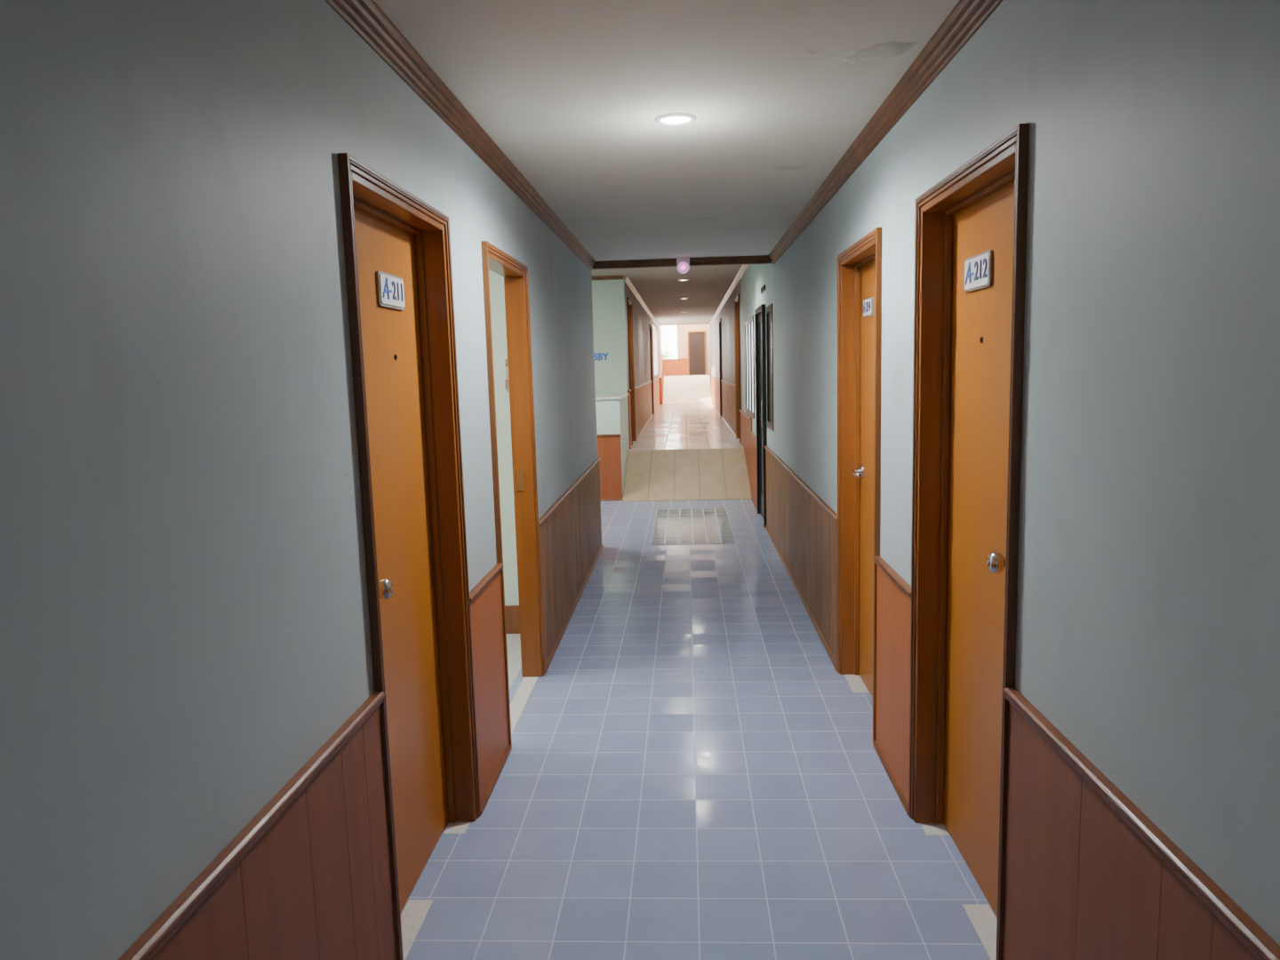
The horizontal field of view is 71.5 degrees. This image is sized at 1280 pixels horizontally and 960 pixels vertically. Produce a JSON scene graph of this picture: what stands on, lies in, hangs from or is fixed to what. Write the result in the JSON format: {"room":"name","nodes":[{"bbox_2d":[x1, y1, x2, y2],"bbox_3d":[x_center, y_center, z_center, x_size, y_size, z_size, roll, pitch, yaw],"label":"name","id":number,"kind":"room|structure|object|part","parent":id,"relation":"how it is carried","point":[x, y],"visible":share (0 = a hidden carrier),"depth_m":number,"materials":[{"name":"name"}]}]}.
{"room":"apartment building corridor","nodes":[
{"label":"apartment building corridor","id":0,"kind":"room"},
{"bbox_2d":[0,0,597,959],"bbox_3d":[-0.718,0.114,1.888,0.090,2.440,11.640,-1,7,3],"label":"wall","id":1,"kind":"structure","parent":0,"point":[185,620],"depth_m":1.37,"materials":[{"name":"paint"}]},
{"bbox_2d":[117,691,397,959],"bbox_3d":[-0.777,1.288,-0.780,0.027,0.785,6.050,-1,7,3],"label":"wainscot","id":2,"kind":"structure","parent":1,"relation":"attached to","point":[308,877],"depth_m":1.75,"materials":[{"name":"brown wood"}]},
{"bbox_2d":[337,152,480,959],"bbox_3d":[-0.682,0.222,2.577,0.142,2.050,0.880,-1,7,3],"label":"door","id":3,"kind":"structure","parent":1,"relation":"in","point":[397,245],"depth_m":2.73,"materials":[{"name":"brown wood"}]},
{"bbox_3d":[-0.690,0.287,2.343,0.069,0.066,0.066,-1,7,3],"label":"knob","id":4,"kind":"part","parent":3,"relation":"part of","materials":[{"name":"silver metal"}]},
{"bbox_3d":[-0.725,-0.549,2.586,0.008,0.096,0.220,-1,7,3],"label":"number plate","id":5,"kind":"part","parent":3,"relation":"part of","materials":[{"name":"white plastic"}]},
{"bbox_3d":[-0.720,-0.549,2.586,0.003,0.082,0.206,-1,7,3],"label":"plate","id":6,"kind":"part","parent":3,"relation":"part of","materials":[{"name":"white plastic"}]},
{"bbox_2d":[324,0,595,271],"bbox_3d":[-0.681,-1.062,1.736,0.048,0.070,11.640,-1,7,3],"label":"trim","id":7,"kind":"structure","parent":1,"relation":"attached to","point":[364,17],"depth_m":2.77,"materials":[{"name":"brown wood"}]},
{"bbox_2d":[469,562,511,814],"bbox_3d":[-0.566,0.758,3.359,0.027,0.785,0.545,-1,7,3],"label":"wainscot","id":8,"kind":"structure","parent":1,"relation":"attached to","point":[493,747],"depth_m":3.35,"materials":[{"name":"brown wood"}]},
{"bbox_3d":[-0.577,0.384,3.311,0.027,0.030,0.545,-1,7,3],"label":"cap rail","id":9,"kind":"part","parent":8,"relation":"part of","materials":[{"name":"brown wood"}]},
{"bbox_2d":[480,240,545,747],"bbox_3d":[-0.984,0.048,4.023,0.892,2.050,0.910,-1,7,3],"label":"door frame","id":10,"kind":"structure","parent":1,"relation":"in","point":[515,273],"depth_m":4.36,"materials":[{"name":"brown wood"}]},
{"bbox_3d":[-0.595,0.004,4.405,0.040,0.100,0.004,-1,7,3],"label":"strike plate","id":11,"kind":"part","parent":10,"relation":"part of","materials":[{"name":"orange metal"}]},
{"bbox_2d":[538,457,603,672],"bbox_3d":[-0.424,0.402,6.142,0.027,0.785,3.255,-1,7,3],"label":"wainscot","id":12,"kind":"structure","parent":1,"relation":"attached to","point":[571,545],"depth_m":5.58,"materials":[{"name":"brown wood"}]},
{"bbox_3d":[-0.435,0.027,6.095,0.027,0.030,3.255,-1,7,3],"label":"cap rail","id":13,"kind":"part","parent":12,"relation":"part of","materials":[{"name":"brown wood"}]},
{"bbox_2d":[488,270,519,605],"bbox_3d":[-1.865,-0.142,4.165,2.435,2.440,2.300,-1,7,3],"label":"wall","id":14,"kind":"structure","parent":0,"point":[497,292],"depth_m":5.16,"materials":[{"name":"paint"}]},
{"bbox_2d":[504,359,508,391],"bbox_3d":[-0.760,-0.598,5.095,0.023,0.190,0.029,-1,7,3],"label":"wall hook","id":15,"kind":"object","parent":14,"relation":"attached to","point":[506,360],"visible":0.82,"depth_m":5.09,"materials":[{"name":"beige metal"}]},
{"bbox_2d":[504,605,519,633],"bbox_3d":[-1.734,0.851,5.335,2.330,0.170,0.020,-1,7,3],"label":"baseboard","id":16,"kind":"structure","parent":14,"relation":"attached to","point":[512,612],"depth_m":5.27,"materials":[{"name":"brown wood"}]},
{"bbox_2d":[592,279,629,449],"bbox_3d":[-1.782,-1.268,11.850,3.225,2.740,0.120,-1,7,3],"label":"wall","id":17,"kind":"structure","parent":0,"point":[608,296],"depth_m":11.64,"materials":[{"name":"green paint"}]},
{"bbox_2d":[593,352,608,359],"bbox_3d":[-0.598,-1.618,11.682,0.380,0.094,0.006,-1,7,3],"label":"lettering","id":18,"kind":"object","parent":17,"relation":"attached to","point":[601,356],"depth_m":11.68},
{"bbox_2d":[592,275,623,279],"bbox_3d":[-1.823,-2.593,11.605,3.225,0.049,0.034,-1,7,3],"label":"trim","id":19,"kind":"structure","parent":17,"relation":"attached to","point":[601,277],"depth_m":11.53,"materials":[{"name":"brown wood"}]},
{"bbox_2d":[595,393,628,495],"bbox_3d":[-1.792,-0.415,11.188,3.240,1.215,1.410,-1,7,3],"label":"wall","id":20,"kind":"structure","parent":0,"point":[612,409],"depth_m":10.40,"materials":[{"name":"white paint"}]},
{"bbox_2d":[597,433,622,501],"bbox_3d":[-1.829,-0.114,10.523,3.225,0.785,0.027,-1,7,3],"label":"wainscot","id":21,"kind":"structure","parent":20,"relation":"attached to","point":[609,450],"depth_m":10.44,"materials":[{"name":"brown wood"}]},
{"bbox_3d":[-1.839,-0.488,10.476,3.225,0.030,0.027,-1,7,3],"label":"cap rail","id":22,"kind":"part","parent":21,"relation":"part of","materials":[{"name":"brown wood"}]},
{"bbox_2d":[624,281,662,442],"bbox_3d":[0.213,-3.034,20.734,0.120,3.900,18.130,-1,7,3],"label":"wall","id":23,"kind":"structure","parent":0,"point":[641,319],"depth_m":16.12,"materials":[{"name":"white paint"}]},
{"bbox_2d":[627,389,632,448],"bbox_3d":[-0.132,-0.831,12.074,0.027,0.785,0.380,-1,7,3],"label":"wainscot","id":24,"kind":"structure","parent":23,"relation":"attached to","point":[628,390],"depth_m":11.97,"materials":[{"name":"brown wood"}]},
{"bbox_2d":[626,296,636,445],"bbox_3d":[-0.179,-1.528,12.633,0.142,2.030,0.900,-1,7,3],"label":"door","id":25,"kind":"structure","parent":23,"relation":"in","point":[629,311],"depth_m":12.98,"materials":[{"name":"brown wood"}]},
{"bbox_3d":[-0.184,-1.522,12.634,0.132,2.018,0.876,-1,7,3],"label":"frame","id":26,"kind":"part","parent":25,"relation":"part of","materials":[{"name":"brown wood"}]},
{"bbox_2d":[624,276,658,327],"bbox_3d":[0.172,-3.534,18.653,0.043,0.062,14.130,-1,7,3],"label":"trim","id":27,"kind":"structure","parent":23,"relation":"attached to","point":[627,280],"depth_m":14.76,"materials":[{"name":"wood"}]},
{"bbox_2d":[634,380,652,439],"bbox_3d":[0.094,-1.397,16.497,0.027,0.785,6.750,-1,7,3],"label":"wainscot","id":28,"kind":"structure","parent":23,"relation":"attached to","point":[643,393],"depth_m":15.62,"materials":[{"name":"brown wood"}]},
{"bbox_3d":[0.083,-1.772,16.450,0.027,0.030,6.750,-1,7,3],"label":"cap rail","id":29,"kind":"part","parent":28,"relation":"part of","materials":[{"name":"brown wood"}]},
{"bbox_2d":[648,323,654,414],"bbox_3d":[0.207,-2.498,20.212,0.142,2.030,0.900,-1,7,3],"label":"door","id":30,"kind":"structure","parent":23,"relation":"in","point":[651,333],"depth_m":20.55,"materials":[{"name":"brown wood"}]},
{"bbox_3d":[0.203,-2.493,20.213,0.132,2.018,0.876,-1,7,3],"label":"frame","id":31,"kind":"part","parent":30,"relation":"part of","materials":[{"name":"brown wood"}]},
{"bbox_2d":[653,376,660,412],"bbox_3d":[0.436,-2.257,23.209,0.027,0.785,5.000,-1,7,3],"label":"wainscot","id":32,"kind":"structure","parent":23,"relation":"attached to","point":[656,381],"depth_m":23.01,"materials":[{"name":"brown wood"}]},
{"bbox_2d":[658,353,663,404],"bbox_3d":[0.643,-3.065,26.779,0.090,1.480,2.300,-1,7,3],"label":"wall","id":33,"kind":"structure","parent":0,"point":[661,370],"depth_m":26.11,"materials":[{"name":"white paint"}]},
{"bbox_2d":[373,0,959,261],"bbox_3d":[0.055,-1.163,1.686,1.768,0.100,11.640,-1,7,3],"label":"ceiling","id":34,"kind":"structure","parent":0,"point":[572,92],"depth_m":2.93,"materials":[{"name":"paint"}]},
{"bbox_2d":[655,112,696,126],"bbox_3d":[0.129,-1.303,3.218,0.152,0.010,0.152,-1,7,3],"label":"recessed light","id":35,"kind":"object","parent":34,"relation":"in","point":[670,119],"visible":1,"depth_m":3.21,"materials":[{"name":"white plastic"}]},
{"bbox_2d":[661,116,690,123],"bbox_3d":[0.129,-1.305,3.218,0.110,0.004,0.110,3,9,34],"label":"diffuser","id":36,"kind":"object","parent":35,"relation":"attached to","point":[664,119],"depth_m":3.22,"materials":[{"name":"white plastic"}]},
{"bbox_2d":[592,255,771,270],"bbox_3d":[0.349,-1.815,7.417,1.488,0.062,0.080,-1,7,3],"label":"beam","id":37,"kind":"structure","parent":34,"relation":"attached to","point":[761,259],"depth_m":7.39,"materials":[{"name":"brown wood"}]},
{"bbox_2d":[676,257,689,275],"bbox_3d":[0.356,-1.764,7.332,0.110,0.139,0.099,-1,7,3],"label":"lamp","id":38,"kind":"object","parent":37,"relation":"attached to","point":[683,264],"visible":1,"depth_m":7.32,"materials":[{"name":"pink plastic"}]},
{"bbox_2d":[591,264,742,325],"bbox_3d":[-0.746,-3.329,16.591,4.873,0.100,18.360,-1,7,3],"label":"ceiling","id":39,"kind":"structure","parent":0,"point":[660,290],"depth_m":13.87,"materials":[{"name":"white paint"}]},
{"bbox_2d":[628,403,743,450],"bbox_3d":[1.025,-1.389,19.833,1.528,0.120,16.450,-1,7,3],"label":"floor","id":40,"kind":"structure","parent":0,"point":[683,426],"depth_m":14.96,"materials":[{"name":"beige tile"}]},
{"bbox_2d":[663,375,711,404],"bbox_3d":[1.417,-2.733,26.782,1.431,0.779,2.300,-1,7,3],"label":"ramp","id":41,"kind":"object","parent":40,"relation":"on","point":[676,389],"visible":0.93,"depth_m":26.71,"materials":[{"name":"white tile"}]},
{"bbox_2d":[677,324,708,375],"bbox_3d":[1.509,-4.258,29.722,1.795,4.000,0.120,-1,7,3],"label":"wall","id":42,"kind":"structure","parent":0,"point":[683,330],"depth_m":29.60,"materials":[{"name":"paint"}]},
{"bbox_2d":[663,358,687,375],"bbox_3d":[1.174,-3.770,29.727,0.865,0.550,0.027,-1,7,3],"label":"wainscot","id":43,"kind":"structure","parent":42,"relation":"attached to","point":[672,367],"depth_m":29.73,"materials":[{"name":"orange wood"}]},
{"bbox_2d":[688,330,706,375],"bbox_3d":[1.902,-4.231,29.620,0.600,1.450,0.050,-1,7,3],"label":"door","id":44,"kind":"structure","parent":42,"relation":"in","point":[697,360],"depth_m":29.62,"materials":[{"name":"brown wood"}]},
{"bbox_2d":[400,499,996,959],"bbox_3d":[-1.322,1.130,4.098,4.873,0.103,15.700,-1,7,3],"label":"floor","id":45,"kind":"structure","parent":0,"point":[691,772],"depth_m":3.19,"materials":[{"name":"blue tile"}]},
{"bbox_2d":[400,899,432,959],"bbox_3d":[-0.657,1.266,2.477,0.074,0.003,0.320,-1,7,3],"label":"floor","id":46,"kind":"structure","parent":45,"relation":"on","point":[415,911],"depth_m":2.54,"materials":[{"name":"white tile"}]},
{"bbox_2d":[443,821,470,833],"bbox_3d":[-0.628,1.193,3.051,0.074,0.003,0.080,-1,7,3],"label":"floor","id":47,"kind":"structure","parent":45,"relation":"on","point":[459,827],"depth_m":3.05,"materials":[{"name":"white tile"}]},
{"bbox_2d":[510,676,538,734],"bbox_3d":[-0.573,1.055,4.131,0.074,0.003,0.800,-1,7,3],"label":"floor","id":48,"kind":"structure","parent":45,"relation":"on","point":[520,699],"depth_m":4.22,"materials":[{"name":"white tile"}]},
{"bbox_2d":[622,448,751,501],"bbox_3d":[0.579,-0.085,11.018,1.526,0.469,1.410,-1,7,3],"label":"ramp","id":49,"kind":"object","parent":45,"relation":"on","point":[689,474],"visible":0.92,"depth_m":10.95,"materials":[{"name":"tile"}]},
{"bbox_2d":[843,674,868,692],"bbox_3d":[1.048,0.986,4.312,0.074,0.003,0.240,-1,7,3],"label":"floor","id":50,"kind":"structure","parent":45,"relation":"on","point":[855,683],"depth_m":4.30,"materials":[{"name":"white tile"}]},
{"bbox_2d":[920,822,949,835],"bbox_3d":[0.979,1.160,2.955,0.074,0.003,0.080,-1,7,3],"label":"floor","id":51,"kind":"structure","parent":45,"relation":"on","point":[930,828],"depth_m":2.95,"materials":[{"name":"white tile"}]},
{"bbox_2d":[961,904,996,959],"bbox_3d":[0.949,1.234,2.381,0.074,0.003,0.320,-1,7,3],"label":"floor","id":52,"kind":"structure","parent":45,"relation":"on","point":[981,916],"depth_m":2.45,"materials":[{"name":"white tile"}]},
{"bbox_2d":[707,0,1279,945],"bbox_3d":[1.457,-2.062,12.784,0.120,3.900,34.000,-1,7,3],"label":"wall","id":53,"kind":"structure","parent":0,"point":[1148,621],"depth_m":1.51,"materials":[{"name":"paint"}]},
{"bbox_2d":[711,376,719,415],"bbox_3d":[1.897,-2.193,22.386,0.027,0.785,6.500,-1,7,3],"label":"wainscot","id":54,"kind":"structure","parent":53,"relation":"attached to","point":[715,381],"depth_m":21.86,"materials":[{"name":"wood"}]},
{"bbox_2d":[719,318,722,416],"bbox_3d":[1.755,-2.343,18.639,0.142,2.030,0.900,-1,7,3],"label":"door","id":55,"kind":"structure","parent":53,"relation":"in","point":[720,319],"depth_m":18.98,"materials":[{"name":"brown wood"}]},
{"bbox_2d":[720,379,735,437],"bbox_3d":[1.556,-1.337,15.699,0.027,0.785,5.200,-1,7,3],"label":"wainscot","id":56,"kind":"structure","parent":53,"relation":"attached to","point":[728,388],"depth_m":15.19,"materials":[{"name":"brown wood"}]},
{"bbox_3d":[1.545,-1.712,15.651,0.027,0.030,5.200,-1,7,3],"label":"cap rail","id":57,"kind":"part","parent":56,"relation":"part of","materials":[{"name":"brown wood"}]},
{"bbox_2d":[709,264,749,326],"bbox_3d":[1.548,-3.297,16.478,0.043,0.062,18.360,-1,7,3],"label":"trim","id":58,"kind":"structure","parent":53,"relation":"attached to","point":[741,271],"depth_m":13.59,"materials":[{"name":"wood"}]},
{"bbox_2d":[734,294,741,443],"bbox_3d":[1.447,-1.569,12.596,0.142,2.030,0.900,-1,7,3],"label":"door","id":59,"kind":"structure","parent":53,"relation":"in","point":[737,298],"depth_m":12.94,"materials":[{"name":"brown wood"}]},
{"bbox_3d":[1.452,-1.563,12.596,0.132,2.018,0.876,-1,7,3],"label":"frame","id":60,"kind":"part","parent":59,"relation":"part of","materials":[{"name":"brown wood"}]},
{"bbox_2d":[739,409,751,497],"bbox_3d":[1.338,-0.374,11.265,0.027,0.940,2.050,-1,7,3],"label":"wainscot","id":61,"kind":"structure","parent":53,"relation":"attached to","point":[746,420],"depth_m":10.89,"materials":[{"name":"brown wood"}]},
{"bbox_3d":[1.325,-0.826,11.208,0.027,0.030,2.050,-1,7,3],"label":"cap rail","id":62,"kind":"part","parent":61,"relation":"part of","materials":[{"name":"brown wood"}]},
{"bbox_2d":[744,314,754,419],"bbox_3d":[1.340,-1.317,10.387,0.128,1.130,1.350,-1,7,3],"label":"window","id":63,"kind":"structure","parent":53,"relation":"in","point":[749,361],"depth_m":10.44,"materials":[{"name":"white glass"}]},
{"bbox_3d":[1.315,-1.371,10.816,0.006,1.010,0.370,-1,7,3],"label":"pane","id":64,"kind":"part","parent":63,"relation":"part of","materials":[{"name":"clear glass"}]},
{"bbox_3d":[1.294,-1.316,10.390,0.006,1.010,0.370,-1,7,3],"label":"pane","id":65,"kind":"part","parent":63,"relation":"part of","materials":[{"name":"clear glass"}]},
{"bbox_3d":[1.272,-1.262,9.964,0.006,1.010,0.370,-1,7,3],"label":"pane","id":66,"kind":"part","parent":63,"relation":"part of","materials":[{"name":"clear glass"}]},
{"bbox_2d":[750,431,757,511],"bbox_3d":[1.263,-0.104,9.764,0.027,0.785,1.000,-1,7,3],"label":"wainscot","id":67,"kind":"structure","parent":53,"relation":"attached to","point":[754,498],"depth_m":9.88,"materials":[{"name":"wood"}]},
{"bbox_2d":[754,304,767,527],"bbox_3d":[1.252,-0.641,8.773,0.160,2.100,0.830,-1,7,3],"label":"door","id":68,"kind":"structure","parent":53,"relation":"in","point":[760,338],"depth_m":8.96,"materials":[{"name":"black metal"}]},
{"bbox_3d":[1.216,-0.680,8.769,0.006,1.740,0.590,-1,7,3],"label":"glass","id":69,"kind":"part","parent":68,"relation":"part of","materials":[{"name":"grey glass"}]},
{"bbox_3d":[1.172,-0.624,8.451,0.034,0.250,0.020,-1,7,3],"label":"handle","id":70,"kind":"part","parent":68,"relation":"part of","materials":[{"name":"silver metal"}]},
{"bbox_2d":[760,284,765,293],"bbox_3d":[1.160,-1.799,8.382,0.012,0.050,0.380,-1,7,3],"label":"plaque","id":71,"kind":"object","parent":53,"relation":"attached to","point":[763,289],"visible":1,"depth_m":8.31,"materials":[{"name":"black metal"}]},
{"bbox_2d":[766,303,774,431],"bbox_3d":[1.213,-0.998,7.896,0.128,1.090,0.540,-1,7,3],"label":"window","id":72,"kind":"structure","parent":53,"relation":"in","point":[769,309],"depth_m":7.97,"materials":[{"name":"black metal"}]},
{"bbox_3d":[1.166,-0.997,7.899,0.006,0.970,0.420,-1,7,3],"label":"pane","id":73,"kind":"part","parent":72,"relation":"part of","materials":[{"name":"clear glass"}]},
{"bbox_2d":[764,445,837,671],"bbox_3d":[1.093,0.321,6.441,0.027,0.785,4.050,-1,7,3],"label":"wainscot","id":74,"kind":"structure","parent":53,"relation":"attached to","point":[802,528],"depth_m":5.61,"materials":[{"name":"brown wood"}]},
{"bbox_3d":[1.083,-0.053,6.393,0.027,0.030,4.050,-1,7,3],"label":"cap rail","id":75,"kind":"part","parent":74,"relation":"part of","materials":[{"name":"brown wood"}]},
{"bbox_2d":[837,227,881,742],"bbox_3d":[1.014,0.005,3.916,0.142,2.050,0.880,-1,7,3],"label":"door","id":76,"kind":"structure","parent":53,"relation":"in","point":[860,266],"depth_m":4.22,"materials":[{"name":"brown wood"}]},
{"bbox_3d":[1.011,-0.029,4.169,0.024,0.029,0.130,-1,7,3],"label":"lever","id":77,"kind":"part","parent":76,"relation":"part of","materials":[{"name":"silver metal"}]},
{"bbox_3d":[1.019,0.011,3.917,0.132,2.038,0.856,-1,7,3],"label":"frame","id":78,"kind":"part","parent":76,"relation":"part of","materials":[{"name":"brown wood"}]},
{"bbox_3d":[1.035,-0.040,4.232,0.052,0.066,0.066,-1,7,3],"label":"handle","id":79,"kind":"part","parent":76,"relation":"part of","materials":[{"name":"silver metal"}]},
{"bbox_3d":[1.024,-0.778,4.007,0.003,0.070,0.175,-1,7,3],"label":"plate","id":80,"kind":"part","parent":76,"relation":"part of","materials":[{"name":"white plastic"}]},
{"bbox_3d":[1.029,-0.778,4.007,0.008,0.082,0.187,-1,7,3],"label":"number plate","id":81,"kind":"part","parent":76,"relation":"part of","materials":[{"name":"white plastic"}]},
{"bbox_2d":[768,0,1003,264],"bbox_3d":[0.796,-1.094,1.657,0.048,0.070,11.640,-1,7,3],"label":"trim","id":82,"kind":"structure","parent":53,"relation":"attached to","point":[966,17],"depth_m":2.89,"materials":[{"name":"brown wood"}]},
{"bbox_2d":[872,556,911,815],"bbox_3d":[0.932,0.726,3.281,0.027,0.785,0.570,-1,7,3],"label":"wainscot","id":83,"kind":"structure","parent":53,"relation":"attached to","point":[891,744],"depth_m":3.27,"materials":[{"name":"brown wood"}]},
{"bbox_3d":[0.922,0.351,3.233,0.027,0.030,0.570,-1,7,3],"label":"cap rail","id":84,"kind":"part","parent":83,"relation":"part of","materials":[{"name":"brown wood"}]},
{"bbox_2d":[908,123,1029,959],"bbox_3d":[0.941,0.189,2.480,0.142,2.050,0.880,-1,7,3],"label":"door","id":85,"kind":"structure","parent":53,"relation":"in","point":[971,226],"depth_m":2.63,"materials":[{"name":"brown wood"}]},
{"bbox_3d":[0.947,-0.585,2.501,0.003,0.082,0.206,-1,7,3],"label":"plate","id":86,"kind":"part","parent":85,"relation":"part of","materials":[{"name":"white plastic"}]},
{"bbox_3d":[0.952,-0.585,2.501,0.008,0.096,0.220,-1,7,3],"label":"number plate","id":87,"kind":"part","parent":85,"relation":"part of","materials":[{"name":"white plastic"}]},
{"bbox_3d":[0.926,0.211,2.271,0.069,0.066,0.066,-1,7,3],"label":"knob","id":88,"kind":"part","parent":85,"relation":"part of","materials":[{"name":"silver metal"}]},
{"bbox_2d":[1002,687,1279,959],"bbox_3d":[0.721,1.256,-0.865,0.027,0.785,6.040,-1,7,3],"label":"wainscot","id":89,"kind":"structure","parent":53,"relation":"attached to","point":[1089,876],"depth_m":1.67,"materials":[{"name":"brown wood"}]},
{"label":"outside","id":90,"kind":"structure","parent":0,"visible":0},
{"bbox_2d":[661,350,670,359],"bbox_3d":[0.831,-3.487,31.100,0.566,2.162,0.567,-1,7,3],"label":"shrub","id":91,"kind":"object","parent":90,"point":[665,356],"visible":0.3,"depth_m":30.96,"materials":[{"name":"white plant"}]}
]}

